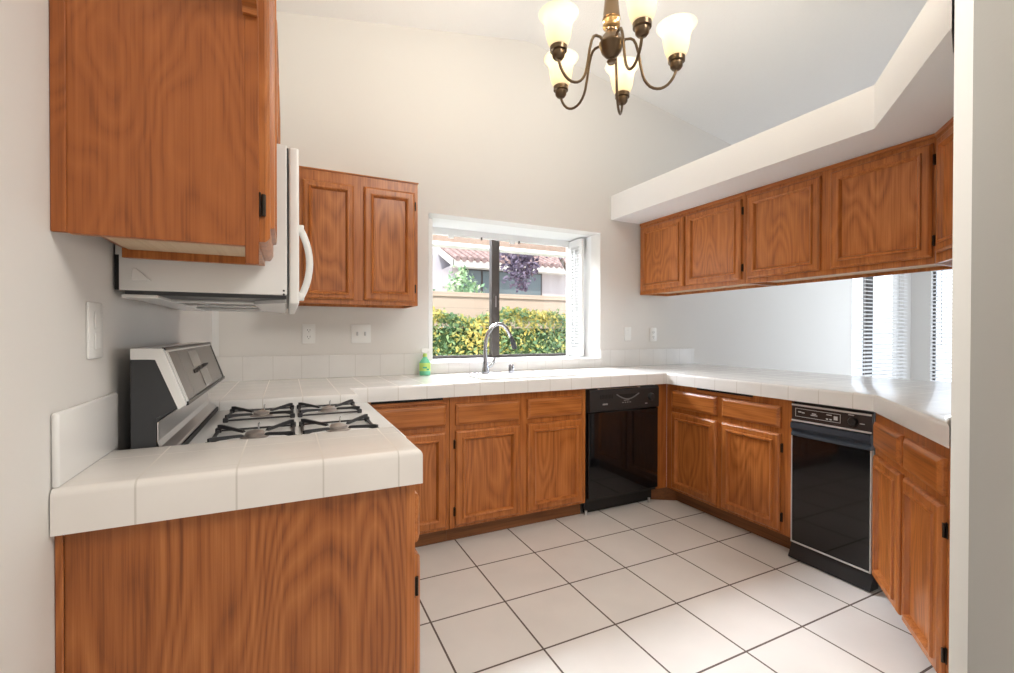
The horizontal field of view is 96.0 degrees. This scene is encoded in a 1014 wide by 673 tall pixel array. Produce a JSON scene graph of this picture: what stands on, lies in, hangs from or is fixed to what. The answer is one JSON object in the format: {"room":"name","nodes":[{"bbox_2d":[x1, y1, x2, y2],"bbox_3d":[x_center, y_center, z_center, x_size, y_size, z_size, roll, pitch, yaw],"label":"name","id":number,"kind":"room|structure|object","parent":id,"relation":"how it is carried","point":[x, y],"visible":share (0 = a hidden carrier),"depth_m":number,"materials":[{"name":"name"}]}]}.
{"room":"kitchen","nodes":[
{"label":"kitchen","id":0,"kind":"room"},
{"bbox_2d":[0,0,211,672],"bbox_3d":[-0.185,-0.334,-0.608,0.120,3.000,7.070,0,0,-26],"label":"wall","id":1,"kind":"structure","parent":0,"point":[48,278],"depth_m":0.75,"materials":[{"name":"white paint"}]},
{"bbox_2d":[51,392,117,487],"bbox_3d":[-0.851,0.197,0.931,0.012,0.132,0.310,0,0,-26],"label":"backsplash","id":2,"kind":"structure","parent":1,"relation":"attached to","point":[82,434],"depth_m":0.88,"materials":[{"name":"white tile"}]},
{"bbox_2d":[86,302,102,358],"bbox_3d":[-0.872,-0.013,0.968,0.008,0.118,0.080,0,0,-26],"label":"light switch","id":3,"kind":"object","parent":1,"relation":"attached to","point":[94,311],"visible":1,"depth_m":0.96,"materials":[{"name":"white plastic"}]},
{"bbox_2d":[49,0,276,265],"bbox_3d":[-0.700,-0.548,0.999,0.346,0.800,0.304,0,0,-26],"label":"upper cabinet","id":4,"kind":"object","parent":1,"relation":"attached to","point":[163,113],"visible":1,"depth_m":0.87,"materials":[{"name":"brown wood"}]},
{"bbox_2d":[242,0,256,17],"bbox_3d":[-0.483,-0.782,0.848,0.026,0.278,0.160,0,0,-26],"label":"valance","id":5,"kind":"object","parent":4,"relation":"attached to","point":[249,7],"visible":1,"depth_m":0.91,"materials":[{"name":"brown wood"}]},
{"bbox_2d":[276,20,279,143],"bbox_3d":[-0.932,-0.738,1.482,0.345,0.428,0.745,0,0,-26],"label":"upper cabinet","id":6,"kind":"object","parent":1,"relation":"attached to","point":[278,91],"visible":0.1,"depth_m":1.47,"materials":[{"name":"brown wood"}]},
{"bbox_2d":[114,144,312,313],"bbox_3d":[-0.878,-0.305,1.509,0.459,0.430,0.751,0,0,-26],"label":"microwave","id":7,"kind":"object","parent":6,"relation":"attached to","point":[273,287],"visible":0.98,"depth_m":1.22,"materials":[{"name":"white metal"}]},
{"bbox_2d":[216,11,910,467],"bbox_3d":[1.687,-0.544,4.148,7.620,3.350,0.120,0,0,-26],"label":"wall","id":8,"kind":"structure","parent":0,"point":[480,124],"depth_m":3.26,"materials":[{"name":"white paint"}]},
{"bbox_2d":[212,311,218,355],"bbox_3d":[-1.596,-0.851,2.496,0.032,1.920,0.004,0,0,-26],"label":"trim","id":9,"kind":"structure","parent":8,"relation":"attached to","point":[215,314],"depth_m":2.50,"materials":[{"name":"white paint"}]},
{"bbox_2d":[302,324,314,343],"bbox_3d":[-1.174,-0.017,2.704,0.072,0.116,0.009,0,0,-26],"label":"wall outlet","id":10,"kind":"object","parent":8,"relation":"attached to","point":[308,330],"visible":1,"depth_m":2.70,"materials":[{"name":"white plastic"}]},
{"bbox_2d":[298,166,418,307],"bbox_3d":[-0.904,-0.537,2.638,0.723,0.716,0.341,0,0,-26],"label":"upper cabinet","id":11,"kind":"object","parent":8,"relation":"attached to","point":[361,231],"visible":0.84,"depth_m":2.52,"materials":[{"name":"brown wood"}]},
{"bbox_2d":[351,324,370,342],"bbox_3d":[-0.903,-0.017,2.830,0.118,0.116,0.017,0,0,-26],"label":"light switch","id":12,"kind":"object","parent":8,"relation":"attached to","point":[360,333],"visible":1,"depth_m":2.83,"materials":[{"name":"white plastic"}]},
{"bbox_2d":[216,348,693,381],"bbox_3d":[0.026,0.177,3.280,3.626,0.138,0.012,0,0,-26],"label":"backsplash","id":13,"kind":"structure","parent":8,"relation":"attached to","point":[245,368],"depth_m":2.89,"materials":[{"name":"white tile"}]},
{"bbox_2d":[429,217,590,361],"bbox_3d":[-0.018,-0.326,3.590,1.497,1.092,0.350,0,0,-26],"label":"window","id":14,"kind":"structure","parent":8,"relation":"in","point":[494,234],"depth_m":3.69,"materials":[{"name":"white paint"}]},
{"bbox_2d":[429,218,432,360],"bbox_3d":[-0.562,-0.315,3.159,0.036,0.958,0.215,0,0,-26],"label":"window frame","id":15,"kind":"structure","parent":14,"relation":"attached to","point":[430,219],"depth_m":3.06,"materials":[{"name":"white paint"}]},
{"bbox_2d":[569,238,583,355],"bbox_3d":[0.583,-0.327,3.862,0.036,0.973,0.190,0,0,-26],"label":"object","id":16,"kind":"object","parent":14,"relation":"attached to","point":[576,247],"visible":1,"depth_m":3.85,"materials":[{"name":"white paint"}]},
{"bbox_2d":[624,327,630,340],"bbox_3d":[0.991,-0.021,3.746,0.070,0.112,0.008,0,0,-26],"label":"outlet","id":17,"kind":"object","parent":8,"relation":"attached to","point":[627,330],"visible":1,"depth_m":3.74,"materials":[{"name":"white plastic"}]},
{"bbox_2d":[650,328,655,341],"bbox_3d":[1.237,-0.015,3.864,0.072,0.116,0.009,0,0,-26],"label":"wall outlet","id":18,"kind":"object","parent":8,"relation":"attached to","point":[652,330],"visible":1,"depth_m":3.86,"materials":[{"name":"white plastic"}]},
{"bbox_2d":[862,274,898,378],"bbox_3d":[4.352,0.050,5.452,1.110,1.950,0.050,0,0,-26],"label":"window","id":19,"kind":"structure","parent":8,"relation":"in","point":[896,275],"depth_m":5.41,"materials":[{"name":"white paint"}]},
{"bbox_2d":[852,275,907,378],"bbox_3d":[4.396,0.051,5.360,1.090,1.950,0.064,0,0,-26],"label":"window blind","id":20,"kind":"object","parent":19,"relation":"attached to","point":[863,290],"visible":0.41,"depth_m":5.35,"materials":[{"name":"white plastic"}]},
{"bbox_2d":[276,0,927,144],"bbox_3d":[3.196,-1.700,1.007,7.780,1.065,7.070,0,0,-26],"label":"ceiling","id":21,"kind":"structure","parent":0,"point":[750,68],"depth_m":3.04,"materials":[{"name":"white paint"}]},
{"bbox_2d":[539,0,696,114],"bbox_3d":[0.347,-1.452,1.587,0.543,1.201,0.568,0,0,-26],"label":"chandelier","id":22,"kind":"object","parent":21,"relation":"hanging from","point":[558,17],"visible":1,"depth_m":1.55,"materials":[{"name":"white glass"}]},
{"bbox_2d":[415,468,936,672],"bbox_3d":[3.192,1.198,1.030,7.680,0.080,7.070,0,0,-26],"label":"floor","id":23,"kind":"structure","parent":0,"point":[654,586],"depth_m":1.96,"materials":[{"name":"beige tile"}]},
{"bbox_2d":[54,484,419,672],"bbox_3d":[-0.552,0.748,1.073,0.670,0.808,0.273,0,0,-26],"label":"base cabinet","id":24,"kind":"object","parent":23,"relation":"on","point":[331,584],"visible":0.83,"depth_m":0.94,"materials":[{"name":"brown wood"}]},
{"bbox_2d":[50,427,422,536],"bbox_3d":[-0.556,0.302,1.061,0.653,0.080,0.300,0,0,-26],"label":"countertop","id":25,"kind":"structure","parent":24,"relation":"on","point":[128,487],"depth_m":0.94,"materials":[{"name":"white tile"}]},
{"bbox_2d":[130,342,405,448],"bbox_3d":[-0.738,0.576,1.570,0.696,1.104,0.761,0,0,-26],"label":"gas range","id":26,"kind":"object","parent":23,"relation":"on","point":[170,384],"visible":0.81,"depth_m":1.34,"materials":[{"name":"white metal"}]},
{"bbox_2d":[189,402,405,443],"bbox_3d":[-0.721,0.310,1.576,0.578,0.035,0.753,0,0,-26],"label":"cooktop","id":27,"kind":"object","parent":26,"relation":"in","point":[207,428],"depth_m":1.57,"materials":[{"name":"white metal"}]},
{"bbox_2d":[367,397,448,546],"bbox_3d":[-0.653,0.732,2.623,0.495,0.813,0.584,0,0,-26],"label":"base cabinet","id":28,"kind":"object","parent":23,"relation":"on","point":[424,422],"visible":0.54,"depth_m":2.44,"materials":[{"name":"brown wood"}]},
{"bbox_2d":[208,364,950,447],"bbox_3d":[0.539,0.291,2.262,3.668,0.074,2.292,0,0,-26],"label":"countertop","id":29,"kind":"structure","parent":28,"relation":"on","point":[922,407],"depth_m":2.40,"materials":[{"name":"white tile"}]},
{"bbox_2d":[419,348,430,374],"bbox_3d":[-0.526,0.162,2.927,0.074,0.172,0.051,0,0,-26],"label":"soap bottle","id":30,"kind":"object","parent":29,"relation":"on","point":[424,365],"visible":1,"depth_m":2.91,"materials":[{"name":"green plastic"}]},
{"bbox_2d":[469,322,516,373],"bbox_3d":[-0.090,0.075,3.054,0.351,0.345,0.060,0,0,-26],"label":"faucet","id":31,"kind":"object","parent":29,"relation":"on","point":[485,369],"visible":0.94,"depth_m":3.03,"materials":[{"name":"silver metal"}]},
{"bbox_2d":[508,364,514,372],"bbox_3d":[0.029,0.217,3.090,0.048,0.061,0.047,0,0,-26],"label":"air gap cap","id":32,"kind":"object","parent":29,"relation":"on","point":[510,366],"visible":0.95,"depth_m":3.08,"materials":[{"name":"silver metal"}]},
{"bbox_2d":[466,371,577,379],"bbox_3d":[0.097,0.332,2.890,0.672,0.183,0.312,0,0,-26],"label":"sink","id":33,"kind":"object","parent":29,"relation":"in","point":[542,374],"visible":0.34,"depth_m":2.96,"materials":[{"name":"white ceramic"}]},
{"bbox_2d":[446,389,584,540],"bbox_3d":[-0.024,0.731,2.926,0.898,0.813,0.584,0,0,-26],"label":"base cabinet","id":34,"kind":"object","parent":23,"relation":"on","point":[516,459],"visible":0.93,"depth_m":2.65,"materials":[{"name":"brown wood"}]},
{"bbox_2d":[583,385,658,514],"bbox_3d":[0.651,0.730,3.242,0.575,0.810,0.609,0,0,-26],"label":"dishwasher","id":35,"kind":"object","parent":23,"relation":"on","point":[621,423],"visible":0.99,"depth_m":2.98,"materials":[{"name":"black plastic"}]},
{"bbox_2d":[651,384,676,499],"bbox_3d":[1.085,0.731,3.168,0.184,0.812,0.060,0,0,4],"label":"cabinet filler","id":36,"kind":"object","parent":23,"relation":"on","point":[661,492],"visible":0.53,"depth_m":3.17,"materials":[{"name":"brown wood"}]},
{"bbox_2d":[667,384,794,548],"bbox_3d":[1.558,0.733,2.909,0.629,0.813,0.875,0,0,-26],"label":"base cabinet","id":37,"kind":"object","parent":23,"relation":"on","point":[729,453],"visible":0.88,"depth_m":2.69,"materials":[{"name":"brown wood"}]},
{"bbox_2d":[788,401,877,591],"bbox_3d":[1.804,0.740,2.329,0.588,0.800,0.369,0,0,-26],"label":"trash compactor","id":38,"kind":"object","parent":23,"relation":"on","point":[833,450],"visible":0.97,"depth_m":2.19,"materials":[{"name":"black enamel"},{"name":"black plastic"},{"name":"pale aluminium"}]},
{"bbox_2d":[872,413,950,672],"bbox_3d":[1.657,0.743,1.660,0.389,0.813,0.706,0,0,24],"label":"base cabinet","id":39,"kind":"object","parent":23,"relation":"on","point":[911,496],"visible":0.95,"depth_m":1.62,"materials":[{"name":"brown wood"}]},
{"bbox_2d":[611,0,954,223],"bbox_3d":[1.371,-1.022,2.652,1.225,0.194,2.295,0,0,-26],"label":"soffit","id":40,"kind":"structure","parent":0,"point":[912,98],"depth_m":2.20,"materials":[{"name":"white paint"}]},
{"bbox_2d":[640,192,769,295],"bbox_3d":[1.440,-0.636,3.418,0.329,0.588,0.969,0,0,-26],"label":"upper cabinet","id":41,"kind":"object","parent":40,"relation":"attached to","point":[702,248],"visible":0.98,"depth_m":3.28,"materials":[{"name":"brown wood"}]},
{"bbox_2d":[746,133,951,285],"bbox_3d":[1.857,-0.628,2.552,0.329,0.588,0.950,0,0,-26],"label":"upper cabinet","id":42,"kind":"object","parent":40,"relation":"attached to","point":[873,214],"visible":0.88,"depth_m":2.38,"materials":[{"name":"brown wood"}]},
{"bbox_2d":[935,116,953,262],"bbox_3d":[1.963,-0.623,1.850,0.279,0.588,0.364,0,0,24],"label":"upper cabinet","id":43,"kind":"object","parent":40,"relation":"attached to","point":[945,134],"visible":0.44,"depth_m":1.96,"materials":[{"name":"brown wood"}]},
{"bbox_2d":[910,271,932,380],"bbox_3d":[5.580,-0.167,4.709,0.120,2.600,2.250,0,0,-26],"label":"wall","id":44,"kind":"structure","parent":0,"point":[921,289],"depth_m":5.60,"materials":[{"name":"white paint"}]},
{"bbox_2d":[932,271,936,379],"bbox_3d":[5.516,0.056,4.877,0.050,1.950,1.505,0,0,-26],"label":"window","id":45,"kind":"structure","parent":44,"relation":"in","point":[934,276],"depth_m":5.53,"materials":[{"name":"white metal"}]},
{"bbox_2d":[930,269,951,382],"bbox_3d":[5.424,0.057,4.833,0.064,1.950,1.485,0,0,-26],"label":"window blind","id":46,"kind":"object","parent":44,"relation":"attached to","point":[946,273],"visible":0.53,"depth_m":5.40,"materials":[{"name":"white plastic"}]},
{"bbox_2d":[949,0,973,672],"bbox_3d":[2.847,-0.551,2.115,3.432,3.400,0.059,0,0,-26],"label":"wall","id":47,"kind":"structure","parent":0,"point":[964,9],"depth_m":1.37,"materials":[{"name":"white paint"}]},
{"bbox_2d":[967,0,1013,672],"bbox_3d":[2.480,-0.530,-0.672,0.111,3.400,4.646,0,0,-26],"label":"wall","id":48,"kind":"structure","parent":0,"point":[991,453],"depth_m":1.36,"materials":[{"name":"grey paint"}]},
{"label":"outside","id":49,"kind":"structure","parent":0,"visible":0},
{"bbox_3d":[0.369,1.148,10.769,18.000,0.100,12.930,0,0,-26],"label":"ground","id":50,"kind":"structure","parent":49,"visible":0},
{"bbox_2d":[433,265,485,292],"bbox_3d":[-0.774,-0.026,7.533,0.767,2.296,0.759,0,1,41],"label":"young tree","id":51,"kind":"object","parent":50,"relation":"on","point":[459,278],"visible":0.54,"depth_m":7.48,"materials":[{"name":"green plant"}]},
{"bbox_2d":[433,291,565,328],"bbox_3d":[-0.025,0.244,6.971,12.000,1.765,0.220,0,0,-26],"label":"wall","id":52,"kind":"structure","parent":50,"relation":"on","point":[470,304],"depth_m":6.72,"materials":[{"name":"white paint"}]},
{"bbox_2d":[433,306,565,355],"bbox_3d":[-0.218,0.361,5.746,3.660,1.557,0.729,0,0,-26],"label":"hedge","id":53,"kind":"object","parent":50,"relation":"on","point":[469,339],"visible":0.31,"depth_m":5.58,"materials":[{"name":"green plant"}]},
{"bbox_2d":[433,247,565,296],"bbox_3d":[0.365,-1.502,10.767,14.000,5.200,1.290,0,0,-26],"label":"house","id":54,"kind":"structure","parent":50,"relation":"on","point":[550,280],"depth_m":10.25,"materials":[{"name":"grey paint"}]},
{"bbox_2d":[433,234,565,257],"bbox_3d":[-0.359,-0.077,4.897,5.600,2.440,0.162,0,0,-26],"label":"beam","id":55,"kind":"structure","parent":50,"relation":"on","point":[442,241],"depth_m":4.97,"materials":[{"name":"white paint"}]},
{"bbox_2d":[499,252,565,292],"bbox_3d":[0.646,-0.710,8.741,2.164,3.650,1.267,0,0,-26],"label":"tree","id":56,"kind":"object","parent":50,"relation":"on","point":[517,265],"visible":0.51,"depth_m":8.37,"materials":[{"name":"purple plant"}]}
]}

